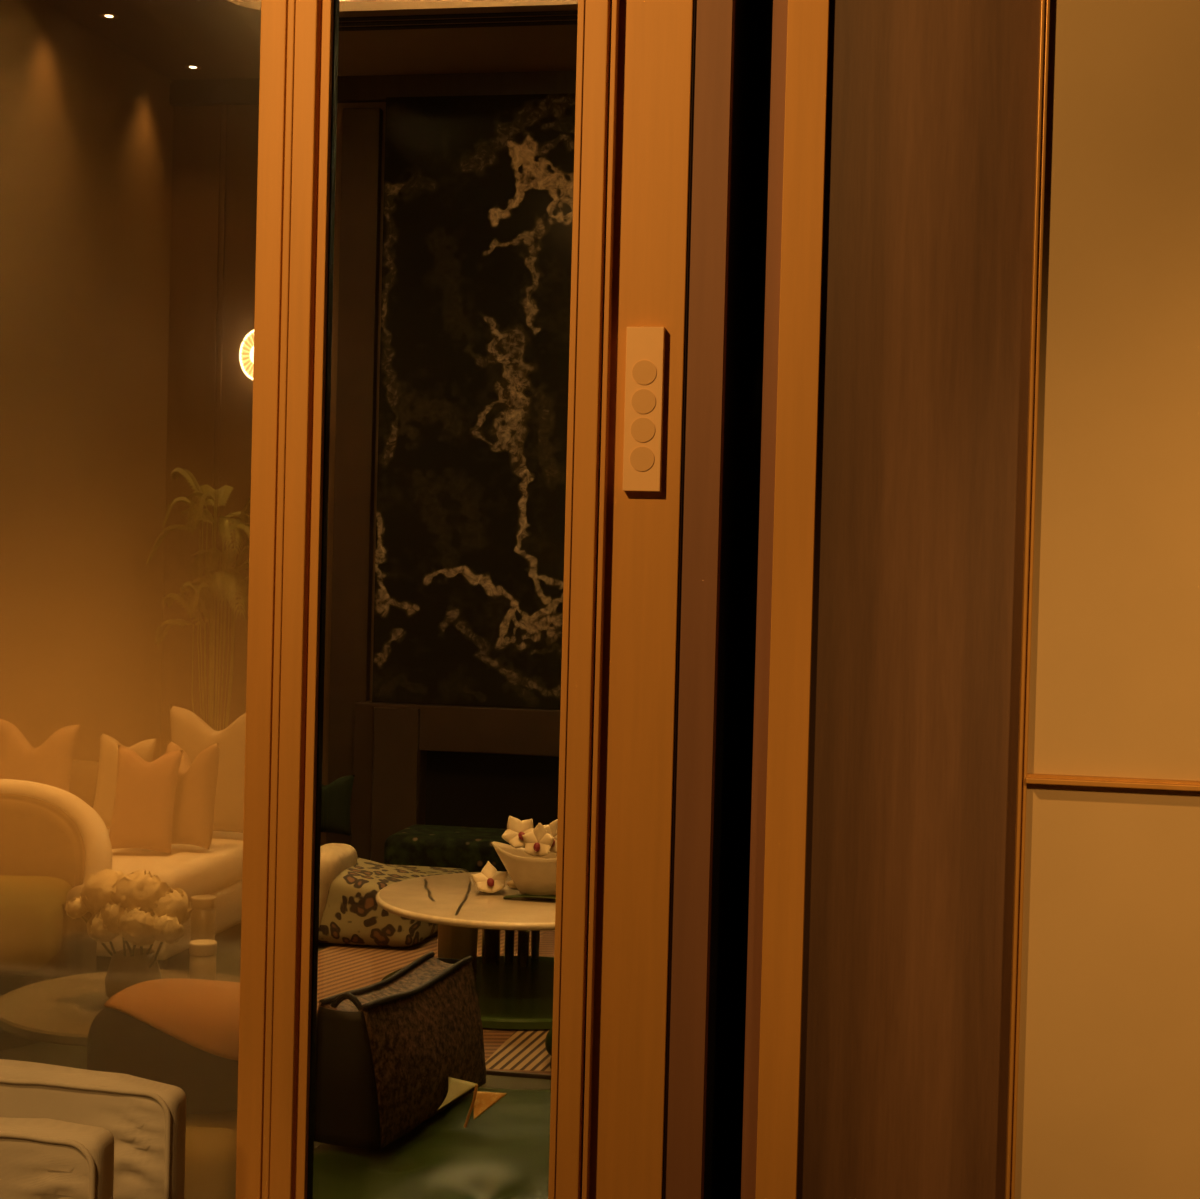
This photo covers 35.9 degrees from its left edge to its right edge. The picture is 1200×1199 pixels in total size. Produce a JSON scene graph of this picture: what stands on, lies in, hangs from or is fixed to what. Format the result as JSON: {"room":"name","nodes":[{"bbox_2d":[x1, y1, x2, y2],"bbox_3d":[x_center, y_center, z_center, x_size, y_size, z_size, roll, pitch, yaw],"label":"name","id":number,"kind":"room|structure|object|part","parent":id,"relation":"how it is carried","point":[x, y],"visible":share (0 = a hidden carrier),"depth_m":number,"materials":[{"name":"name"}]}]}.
{"room":"hallway","nodes":[
{"label":"hallway","id":0,"kind":"room"},
{"bbox_2d":[0,0,173,760],"bbox_3d":[-2.745,-0.939,6.727,0.100,4.480,7.450,2,1,10],"label":"wall","id":1,"kind":"structure","parent":0,"point":[86,126],"depth_m":8.45,"materials":[{"name":"brown paint"}]},
{"bbox_2d":[160,102,385,845],"bbox_3d":[0.906,-0.888,8.866,6.500,4.480,0.112,2,1,10],"label":"wall","id":2,"kind":"structure","parent":0,"point":[215,156],"depth_m":9.35,"materials":[{"name":"brown paint"}]},
{"bbox_2d":[239,330,253,379],"bbox_3d":[-1.706,-1.224,9.267,0.210,0.265,0.068,2,1,10],"label":"wall sconce","id":3,"kind":"object","parent":2,"relation":"attached to","point":[246,354],"visible":0.43,"depth_m":9.27,"materials":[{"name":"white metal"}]},
{"bbox_3d":[-1.709,-1.224,9.251,0.090,0.108,0.036,2,1,10],"label":"bulb","id":4,"kind":"part","parent":3,"relation":"part of","materials":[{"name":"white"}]},
{"bbox_2d":[326,107,382,844],"bbox_3d":[-1.220,-0.568,9.190,0.191,3.720,0.060,2,1,10],"label":"trim","id":5,"kind":"structure","parent":2,"relation":"attached to","point":[362,128],"depth_m":9.16,"materials":[{"name":"black wood"}]},
{"bbox_2d":[169,70,575,106],"bbox_3d":[0.540,-2.477,8.840,5.500,0.120,0.049,2,1,10],"label":"trim","id":6,"kind":"structure","parent":2,"relation":"attached to","point":[367,88],"depth_m":9.10,"materials":[{"name":"brown wood"}]},
{"bbox_2d":[0,922,550,1148],"bbox_3d":[-0.651,1.388,6.311,8.500,0.050,7.570,2,1,10],"label":"floor","id":7,"kind":"structure","parent":0,"point":[228,956],"depth_m":5.56,"materials":[{"name":"brown wood strips"}]},
{"bbox_2d":[0,779,111,1049],"bbox_3d":[-1.958,0.968,5.761,0.864,0.745,0.703,1,1,-4],"label":"barrel chair","id":8,"kind":"object","parent":7,"relation":"on","point":[51,839],"visible":0.77,"depth_m":5.84,"materials":[{"name":"beige fabric"}]},
{"bbox_2d":[0,875,71,970],"bbox_3d":[-1.956,0.991,5.710,0.620,0.200,0.600,1,1,-4],"label":"seat cushion","id":9,"kind":"object","parent":8,"relation":"on","point":[34,920],"depth_m":5.48,"materials":[{"name":"beige fabric"}]},
{"bbox_3d":[-1.962,0.936,5.833,0.780,0.605,0.473,1,1,-4],"label":"backrest","id":10,"kind":"part","parent":8,"relation":"part of","materials":[{"name":"beige fabric"}]},
{"bbox_2d":[0,969,239,1046],"bbox_3d":[-1.034,1.145,4.139,0.630,0.500,0.630,2,1,10],"label":"side table","id":11,"kind":"object","parent":7,"relation":"on","point":[62,1010],"visible":0.35,"depth_m":4.05,"materials":[{"name":"brown wood"}]},
{"bbox_2d":[105,948,161,997],"bbox_3d":[-1.030,0.837,4.086,0.124,0.118,0.124,2,1,10],"label":"vase","id":12,"kind":"object","parent":11,"relation":"on","point":[123,972],"visible":0.66,"depth_m":4.04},
{"bbox_2d":[65,897,112,955],"bbox_3d":[-1.102,0.748,4.069,0.168,0.177,0.049,2,1,18],"label":"flower","id":13,"kind":"object","parent":12,"relation":"in","point":[75,908],"visible":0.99,"depth_m":4.07,"materials":[{"name":"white plant"}]},
{"bbox_3d":[-1.088,0.759,4.077,0.146,0.155,0.006,2,1,9],"label":"stem","id":14,"kind":"part","parent":13,"relation":"part of","materials":[{"name":"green plant"}]},
{"bbox_2d":[87,912,118,953],"bbox_3d":[-1.082,0.758,4.053,0.077,0.157,0.095,1,1,0],"label":"flower","id":15,"kind":"object","parent":12,"relation":"in","point":[95,929],"visible":0.69,"depth_m":4.02,"materials":[{"name":"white plant"}]},
{"bbox_3d":[-1.065,0.776,4.071,0.005,0.122,0.070,2,1,34],"label":"stem","id":16,"kind":"part","parent":15,"relation":"part of","materials":[{"name":"green plant"}]},
{"bbox_2d":[80,869,133,955],"bbox_3d":[-1.088,0.715,4.096,0.125,0.241,0.127,1,1,-33],"label":"flower","id":17,"kind":"object","parent":12,"relation":"in","point":[96,890],"visible":0.56,"depth_m":4.05,"materials":[{"name":"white plant"}]},
{"bbox_3d":[-1.046,0.745,4.088,0.087,0.183,0.006,2,1,10],"label":"stem","id":18,"kind":"part","parent":17,"relation":"part of","materials":[{"name":"green plant"}]},
{"bbox_2d":[99,902,131,955],"bbox_3d":[-1.044,0.742,4.043,0.098,0.190,0.098,1,1,-11],"label":"flower","id":19,"kind":"object","parent":12,"relation":"in","point":[110,914],"visible":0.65,"depth_m":4.01,"materials":[{"name":"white plant"}]},
{"bbox_3d":[-1.041,0.764,4.053,0.006,0.146,0.029,2,1,22],"label":"stem","id":20,"kind":"part","parent":19,"relation":"part of","materials":[{"name":"green plant"}]},
{"bbox_2d":[117,906,157,956],"bbox_3d":[-0.998,0.750,4.022,0.096,0.179,0.128,1,1,-6],"label":"flower","id":21,"kind":"object","parent":12,"relation":"in","point":[135,927],"visible":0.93,"depth_m":3.97,"materials":[{"name":"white plant"}]},
{"bbox_3d":[-1.024,0.771,4.043,0.006,0.134,0.093,1,1,-36],"label":"stem","id":22,"kind":"part","parent":21,"relation":"part of","materials":[{"name":"green plant"}]},
{"bbox_2d":[109,869,169,955],"bbox_3d":[-1.010,0.714,4.061,0.129,0.247,0.128,2,1,43],"label":"flower","id":23,"kind":"object","parent":12,"relation":"in","point":[138,888],"visible":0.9,"depth_m":4.01,"materials":[{"name":"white plant"}]},
{"bbox_3d":[-1.012,0.743,4.080,0.005,0.188,0.044,1,1,1],"label":"stem","id":24,"kind":"part","parent":23,"relation":"part of","materials":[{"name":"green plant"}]},
{"bbox_2d":[149,914,183,967],"bbox_3d":[-0.949,0.761,4.029,0.074,0.161,0.143,1,1,-22],"label":"flower","id":25,"kind":"object","parent":12,"relation":"in","point":[167,929],"visible":1,"depth_m":3.97,"materials":[{"name":"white plant"}]},
{"bbox_3d":[-0.972,0.775,4.039,0.005,0.130,0.114,1,1,-40],"label":"stem","id":26,"kind":"part","parent":25,"relation":"part of","materials":[{"name":"green plant"}]},
{"bbox_2d":[146,887,192,954],"bbox_3d":[-0.957,0.735,4.074,0.112,0.208,0.120,1,1,-23],"label":"flower","id":27,"kind":"object","parent":12,"relation":"in","point":[175,903],"visible":0.6,"depth_m":4.04,"materials":[{"name":"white plant"}]},
{"bbox_2d":[190,895,215,941],"bbox_3d":[-0.959,0.804,4.468,0.060,0.172,0.060,2,1,10],"label":"candle jar","id":28,"kind":"object","parent":11,"relation":"on","point":[203,906],"visible":0.7,"depth_m":4.44,"materials":[{"name":"glass"}]},
{"bbox_3d":[-0.958,0.731,4.467,0.060,0.025,0.060,2,1,10],"label":"lid","id":29,"kind":"part","parent":28,"relation":"part of","materials":[{"name":"wax"}]},
{"bbox_2d":[189,939,216,979],"bbox_3d":[-0.881,0.829,4.102,0.060,0.140,0.060,2,1,10],"label":"candle jar","id":30,"kind":"object","parent":11,"relation":"on","point":[202,965],"visible":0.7,"depth_m":4.08,"materials":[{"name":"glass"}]},
{"bbox_3d":[-0.879,0.772,4.101,0.060,0.025,0.060,2,1,10],"label":"lid","id":31,"kind":"part","parent":30,"relation":"part of","materials":[{"name":"wax"}]},
{"bbox_2d":[69,760,242,968],"bbox_3d":[-1.988,1.003,7.161,1.220,0.620,1.255,2,1,10],"label":"sofa","id":32,"kind":"object","parent":7,"relation":"on","point":[216,871],"visible":0.16,"depth_m":6.89,"materials":[{"name":"beige fabric"}]},
{"bbox_2d":[0,719,79,791],"bbox_3d":[-2.229,0.691,7.262,0.362,0.444,0.128,1,1,2],"label":"throw pillow","id":33,"kind":"object","parent":32,"relation":"on","point":[50,763],"visible":0.58,"depth_m":7.22,"materials":[{"name":"beige fabric"}]},
{"bbox_2d":[93,733,156,828],"bbox_3d":[-1.867,0.723,7.236,0.250,0.399,0.114,1,1,-2],"label":"throw pillow","id":34,"kind":"object","parent":32,"relation":"on","point":[104,800],"visible":0.41,"depth_m":7.20,"materials":[{"name":"beige fabric"}]},
{"bbox_2d":[109,745,182,854],"bbox_3d":[-1.685,0.741,6.844,0.262,0.396,0.153,1,1,-4],"label":"throw pillow","id":35,"kind":"object","parent":32,"relation":"on","point":[142,816],"visible":1,"depth_m":6.79,"materials":[{"name":"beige fabric"}]},
{"bbox_3d":[-1.890,0.935,7.678,1.140,0.500,0.200,2,1,10],"label":"backrest","id":36,"kind":"part","parent":32,"relation":"part of","materials":[{"name":"beige fabric"}]},
{"bbox_3d":[-1.559,1.293,6.554,0.060,0.085,0.060,2,1,10],"label":"leg","id":37,"kind":"part","parent":32,"relation":"part of","materials":[{"name":"brown wood"}]},
{"bbox_2d":[107,829,242,901],"bbox_3d":[-2.006,1.004,7.060,1.220,0.150,1.050,2,1,10],"label":"seat cushion","id":38,"kind":"object","parent":32,"relation":"on","point":[216,871],"depth_m":6.83,"materials":[{"name":"beige fabric"}]},
{"bbox_2d":[166,741,219,849],"bbox_3d":[-1.547,0.735,6.960,0.244,0.402,0.146,2,1,27],"label":"throw pillow","id":39,"kind":"object","parent":32,"relation":"on","point":[195,792],"visible":0.77,"depth_m":6.90,"materials":[{"name":"beige fabric"}]},
{"bbox_2d":[169,705,245,832],"bbox_3d":[-1.505,0.673,7.281,0.455,0.522,0.128,2,1,16],"label":"throw pillow","id":40,"kind":"object","parent":32,"relation":"on","point":[189,731],"visible":0.44,"depth_m":7.21,"materials":[{"name":"beige fabric"}]},
{"bbox_2d":[146,467,250,730],"bbox_3d":[-1.866,0.320,9.054,0.725,1.919,0.365,2,1,10],"label":"potted palm","id":41,"kind":"object","parent":7,"relation":"on","point":[226,581],"visible":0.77,"depth_m":9.04,"materials":[{"name":"green plant"}]},
{"bbox_2d":[184,1110,236,1198],"bbox_3d":[-0.757,1.167,3.359,0.326,0.500,0.360,2,1,10],"label":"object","id":42,"kind":"object","parent":7,"relation":"on","point":[211,1139],"visible":0.09,"depth_m":3.17,"materials":[{"name":"fabric"}]},
{"bbox_2d":[87,1008,237,1113],"bbox_3d":[-0.748,0.814,3.353,0.336,0.200,0.260,2,1,10],"label":"ottoman","id":43,"kind":"object","parent":42,"relation":"on","point":[117,1041],"visible":0.39,"depth_m":3.23,"materials":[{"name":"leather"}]},
{"bbox_2d":[104,978,239,1060],"bbox_3d":[-0.728,0.753,3.327,0.292,0.104,0.236,2,1,10],"label":"cushion","id":44,"kind":"object","parent":43,"relation":"on","point":[203,1014],"visible":0.82,"depth_m":3.25,"materials":[{"name":"orange fabric"}]},
{"bbox_2d":[313,1087,550,1198],"bbox_3d":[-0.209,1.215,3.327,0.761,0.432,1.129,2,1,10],"label":"rug","id":45,"kind":"object","parent":7,"relation":"on","point":[502,1153],"visible":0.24,"depth_m":3.34,"materials":[{"name":"green carpet"}]},
{"bbox_2d":[314,951,485,1149],"bbox_3d":[-0.393,0.854,3.593,0.194,0.272,0.497,2,1,20],"label":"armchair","id":46,"kind":"object","parent":45,"relation":"on","point":[387,1050],"visible":0.94,"depth_m":3.44,"materials":[{"name":"brown mottled woven fabric"},{"name":"black leather"}]},
{"bbox_3d":[-0.476,0.869,3.367,0.172,0.245,0.016,2,1,20],"label":"panel","id":47,"kind":"part","parent":46,"relation":"part of","materials":[{"name":"black leather"}]},
{"bbox_3d":[-0.329,0.866,3.572,0.057,0.253,0.469,2,1,20],"label":"panel","id":48,"kind":"part","parent":46,"relation":"part of","materials":[{"name":"brown fabric"}]},
{"bbox_3d":[-0.308,0.865,3.818,0.170,0.245,0.016,2,1,20],"label":"panel","id":49,"kind":"part","parent":46,"relation":"part of","materials":[{"name":"fabric"}]},
{"bbox_2d":[437,1077,506,1127],"bbox_3d":[-0.243,0.969,3.542,0.123,0.084,0.082,2,1,10],"label":"ribbon bow","id":50,"kind":"object","parent":45,"relation":"on","point":[482,1101],"visible":1,"depth_m":3.55,"materials":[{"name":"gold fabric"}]},
{"bbox_2d":[317,929,554,1078],"bbox_3d":[0.230,1.376,6.454,3.021,0.013,2.266,2,1,10],"label":"striped rug","id":51,"kind":"object","parent":7,"relation":"on","point":[341,967],"visible":0.02,"depth_m":6.58,"materials":[{"name":"brown fabric"}]},
{"bbox_2d":[318,843,467,946],"bbox_3d":[-0.875,1.143,7.417,0.556,0.360,0.830,2,1,10],"label":"chair","id":52,"kind":"object","parent":51,"relation":"on","point":[349,911],"visible":0.5,"depth_m":7.05,"materials":[{"name":"fabric"}]},
{"bbox_2d":[321,775,354,835],"bbox_3d":[-1.175,0.870,7.873,0.260,0.259,0.109,2,1,12],"label":"throw pillow","id":53,"kind":"object","parent":52,"relation":"on","point":[336,796],"visible":0.52,"depth_m":7.82,"materials":[{"name":"green fabric"}]},
{"bbox_3d":[-1.064,1.142,7.203,0.176,0.360,0.340,2,1,10],"label":"arm","id":54,"kind":"part","parent":52,"relation":"part of","materials":[{"name":"beige fabric"}]},
{"bbox_3d":[-0.908,1.176,7.255,0.553,0.299,0.450,2,1,10],"label":"seat","id":55,"kind":"part","parent":52,"relation":"part of","materials":[{"name":"fabric"}]},
{"bbox_3d":[-0.806,1.220,7.644,0.500,0.200,0.360,2,1,10],"label":"seat","id":56,"kind":"part","parent":52,"relation":"part of","materials":[{"name":"fabric"}]},
{"bbox_2d":[376,871,555,1029],"bbox_3d":[-0.275,1.185,6.339,0.989,0.347,0.988,2,1,10],"label":"coffee table","id":57,"kind":"object","parent":51,"relation":"on","point":[514,992],"visible":0.49,"depth_m":6.25,"materials":[{"name":"beige stone"}]},
{"bbox_3d":[-0.505,1.171,6.581,0.152,0.280,0.152,2,1,10],"label":"leg","id":58,"kind":"part","parent":57,"relation":"part of","materials":[{"name":"brown wood"}]},
{"bbox_2d":[471,861,507,892],"bbox_3d":[-0.378,0.952,6.348,0.126,0.098,0.088,1,1,-7],"label":"bloom","id":59,"kind":"object","parent":57,"relation":"on","point":[490,880],"visible":1,"depth_m":6.34,"materials":[{"name":"beige plant"}]},
{"bbox_3d":[-0.393,1.172,6.694,0.070,0.280,0.070,2,1,10],"label":"leg","id":60,"kind":"part","parent":57,"relation":"part of","materials":[{"name":"black wood"}]},
{"bbox_3d":[-0.326,1.174,6.701,0.037,0.280,0.037,2,1,10],"label":"leg","id":61,"kind":"part","parent":57,"relation":"part of","materials":[{"name":"brown wood"}]},
{"bbox_2d":[507,880,516,888],"bbox_3d":[-0.292,0.993,6.449,0.066,0.030,0.048,2,1,10],"label":"pebble","id":62,"kind":"object","parent":57,"relation":"on","point":[510,884],"visible":0.49,"depth_m":6.43,"materials":[{"name":"beige stone"}]},
{"bbox_3d":[-0.273,1.176,6.641,0.044,0.280,0.044,2,1,10],"label":"leg","id":63,"kind":"part","parent":57,"relation":"part of","materials":[{"name":"black wood"}]},
{"bbox_2d":[492,842,556,899],"bbox_3d":[-0.214,0.923,6.309,0.322,0.179,0.210,2,1,10],"label":"bowl","id":64,"kind":"object","parent":57,"relation":"on","point":[531,875],"visible":0.57,"depth_m":6.24,"materials":[{"name":"beige ceramic"}]},
{"bbox_2d":[502,816,533,847],"bbox_3d":[-0.277,0.788,6.281,0.117,0.105,0.066,1,1,-18],"label":"bloom","id":65,"kind":"object","parent":64,"relation":"in","point":[516,828],"visible":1,"depth_m":6.29,"materials":[{"name":"beige plant"}]},
{"bbox_2d":[522,823,553,856],"bbox_3d":[-0.209,0.809,6.226,0.117,0.114,0.038,2,1,21],"label":"bloom","id":66,"kind":"object","parent":64,"relation":"in","point":[538,842],"visible":1,"depth_m":6.23,"materials":[{"name":"beige plant"}]},
{"bbox_2d":[543,819,557,852],"bbox_3d":[-0.155,0.802,6.276,0.118,0.117,0.033,2,1,5],"label":"bloom","id":67,"kind":"object","parent":64,"relation":"in","point":[551,829],"visible":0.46,"depth_m":6.28,"materials":[{"name":"beige plant"}]},
{"bbox_2d":[503,894,555,898],"bbox_3d":[-0.199,1.006,6.231,0.256,0.020,0.057,2,1,10],"label":"tray","id":68,"kind":"object","parent":57,"relation":"on","point":[517,895],"visible":0.67,"depth_m":6.24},
{"bbox_3d":[-0.235,1.175,6.780,0.038,0.280,0.038,2,1,10],"label":"leg","id":69,"kind":"part","parent":57,"relation":"part of","materials":[{"name":"brown wood"}]},
{"bbox_2d":[545,1028,551,1067],"bbox_3d":[0.056,1.301,5.526,0.400,0.163,0.300,2,1,10],"label":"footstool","id":70,"kind":"object","parent":51,"relation":"on","point":[548,1041],"visible":0.07,"depth_m":5.42,"materials":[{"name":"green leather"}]},
{"bbox_2d":[262,0,619,1198],"bbox_3d":[-0.194,-0.491,2.391,0.433,3.880,0.056,2,1,10],"label":"door","id":71,"kind":"structure","parent":7,"relation":"on","point":[313,25],"depth_m":2.40,"materials":[{"name":"brown wood"}]},
{"bbox_2d":[384,824,524,871],"bbox_3d":[-0.284,1.180,7.984,1.250,0.320,0.420,2,1,10],"label":"bench","id":72,"kind":"object","parent":7,"relation":"on","point":[470,849],"visible":0.21,"depth_m":7.86,"materials":[{"name":"fabric"}]},
{"bbox_2d":[351,93,575,863],"bbox_3d":[0.514,-0.532,8.782,3.420,3.752,0.229,2,1,10],"label":"fireplace","id":73,"kind":"object","parent":7,"relation":"on","point":[460,726],"visible":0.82,"depth_m":8.98,"materials":[{"name":"black stone"}]},
{"bbox_2d":[589,0,692,1198],"bbox_3d":[0.066,-0.484,2.359,0.097,3.880,0.040,2,1,10],"label":"trim","id":74,"kind":"structure","parent":7,"relation":"on","point":[655,50],"depth_m":2.35,"materials":[{"name":"brown wood"}]},
{"bbox_2d":[622,327,664,491],"bbox_3d":[0.057,-0.239,2.337,0.050,0.206,0.014,2,1,10],"label":"switch plate","id":75,"kind":"object","parent":74,"relation":"attached to","point":[645,346],"visible":1,"depth_m":2.33,"materials":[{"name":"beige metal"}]},
{"bbox_2d":[45,0,577,79],"bbox_3d":[-0.036,-2.517,5.723,5.700,0.050,6.590,2,1,10],"label":"ceiling","id":76,"kind":"structure","parent":0,"point":[221,37],"depth_m":8.47,"materials":[{"name":"white paint"}]},
{"bbox_2d":[99,13,118,19],"bbox_3d":[-2.183,-2.592,8.226,0.084,0.004,0.084,2,1,10],"label":"recessed light","id":77,"kind":"object","parent":76,"relation":"in","point":[107,15],"visible":1,"depth_m":8.22,"materials":[{"name":"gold metal"}]},
{"bbox_2d":[184,65,201,69],"bbox_3d":[-1.992,-2.603,9.052,0.084,0.004,0.084,2,1,10],"label":"recessed light","id":78,"kind":"object","parent":76,"relation":"in","point":[191,67],"visible":1,"depth_m":9.05,"materials":[{"name":"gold metal"}]},
{"bbox_2d":[339,10,577,30],"bbox_3d":[0.734,-2.512,7.905,3.980,0.004,0.190,2,1,10],"label":"ceiling vent","id":79,"kind":"object","parent":76,"relation":"in","point":[570,12],"visible":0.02,"depth_m":8.15,"materials":[{"name":"black metal"}]},
{"bbox_2d":[797,0,1199,1198],"bbox_3d":[1.136,-0.453,2.160,1.780,3.880,0.050,2,1,10],"label":"wall","id":80,"kind":"structure","parent":0,"point":[929,190],"depth_m":2.28,"materials":[{"name":"brown wood"}]},
{"bbox_2d":[662,0,694,1198],"bbox_3d":[0.102,-0.482,2.338,0.022,3.880,0.004,2,1,10],"label":"trim","id":81,"kind":"structure","parent":80,"relation":"attached to","point":[693,0],"depth_m":2.34,"materials":[{"name":"brown wood"}]},
{"bbox_2d":[664,0,734,1198],"bbox_3d":[0.123,-0.482,2.351,0.079,3.880,0.030,2,1,10],"label":"trim","id":82,"kind":"structure","parent":80,"relation":"attached to","point":[714,31],"depth_m":2.34,"materials":[{"name":"brown wood"}]},
{"bbox_2d":[704,0,772,1198],"bbox_3d":[0.193,-0.486,2.616,0.170,3.880,0.512,2,1,10],"label":"trim","id":83,"kind":"structure","parent":80,"relation":"attached to","point":[753,18],"depth_m":2.60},
{"bbox_2d":[741,0,787,1198],"bbox_3d":[0.267,-0.483,2.573,0.025,3.880,0.470,2,1,10],"label":"trim","id":84,"kind":"structure","parent":80,"relation":"attached to","point":[780,7],"depth_m":2.35,"materials":[{"name":"brown wood"}]},
{"bbox_2d":[755,0,829,1198],"bbox_3d":[0.257,-0.478,2.331,0.051,3.880,0.050,2,1,10],"label":"trim","id":85,"kind":"structure","parent":80,"relation":"attached to","point":[807,20],"depth_m":2.31,"materials":[{"name":"brown wood"}]},
{"bbox_2d":[1005,0,1049,1198],"bbox_3d":[0.539,-0.470,2.278,0.010,3.880,0.090,2,1,10],"label":"trim","id":86,"kind":"structure","parent":80,"relation":"attached to","point":[1044,4],"depth_m":2.25,"materials":[{"name":"brown wood"}]},
{"bbox_2d":[1026,773,1199,790],"bbox_3d":[1.254,0.238,2.121,1.495,0.010,0.042,2,1,10],"label":"trim","id":87,"kind":"structure","parent":80,"relation":"attached to","point":[1051,779],"depth_m":2.22,"materials":[{"name":"brown wood"}]},
{"bbox_3d":[-1.824,1.480,-0.006,8.500,0.050,5.280,2,1,10],"label":"floor","id":88,"kind":"structure","parent":0,"visible":0},
{"bbox_2d":[0,1059,185,1198],"bbox_3d":[-0.875,1.000,1.953,0.630,0.882,0.732,2,1,10],"label":"chair","id":89,"kind":"object","parent":88,"relation":"on","point":[66,1132],"visible":1,"depth_m":2.20,"materials":[{"name":"white fabric"}]},
{"bbox_2d":[0,1117,113,1198],"bbox_3d":[-0.794,0.800,2.054,0.520,0.482,0.059,2,1,10],"label":"cushion","id":90,"kind":"object","parent":89,"relation":"on","point":[41,1158],"depth_m":1.99,"materials":[{"name":"white fabric"}]},
{"bbox_3d":[-3.776,-0.596,3.109,3.410,3.880,0.150,2,1,10],"label":"wall","id":91,"kind":"structure","parent":0,"visible":0},
{"bbox_2d":[235,0,287,1198],"bbox_3d":[-1.262,-0.522,2.597,1.744,3.880,0.060,2,1,10],"label":"door frame","id":92,"kind":"structure","parent":91,"relation":"in","point":[274,13],"depth_m":2.42,"materials":[{"name":"brown wood"}]}
]}

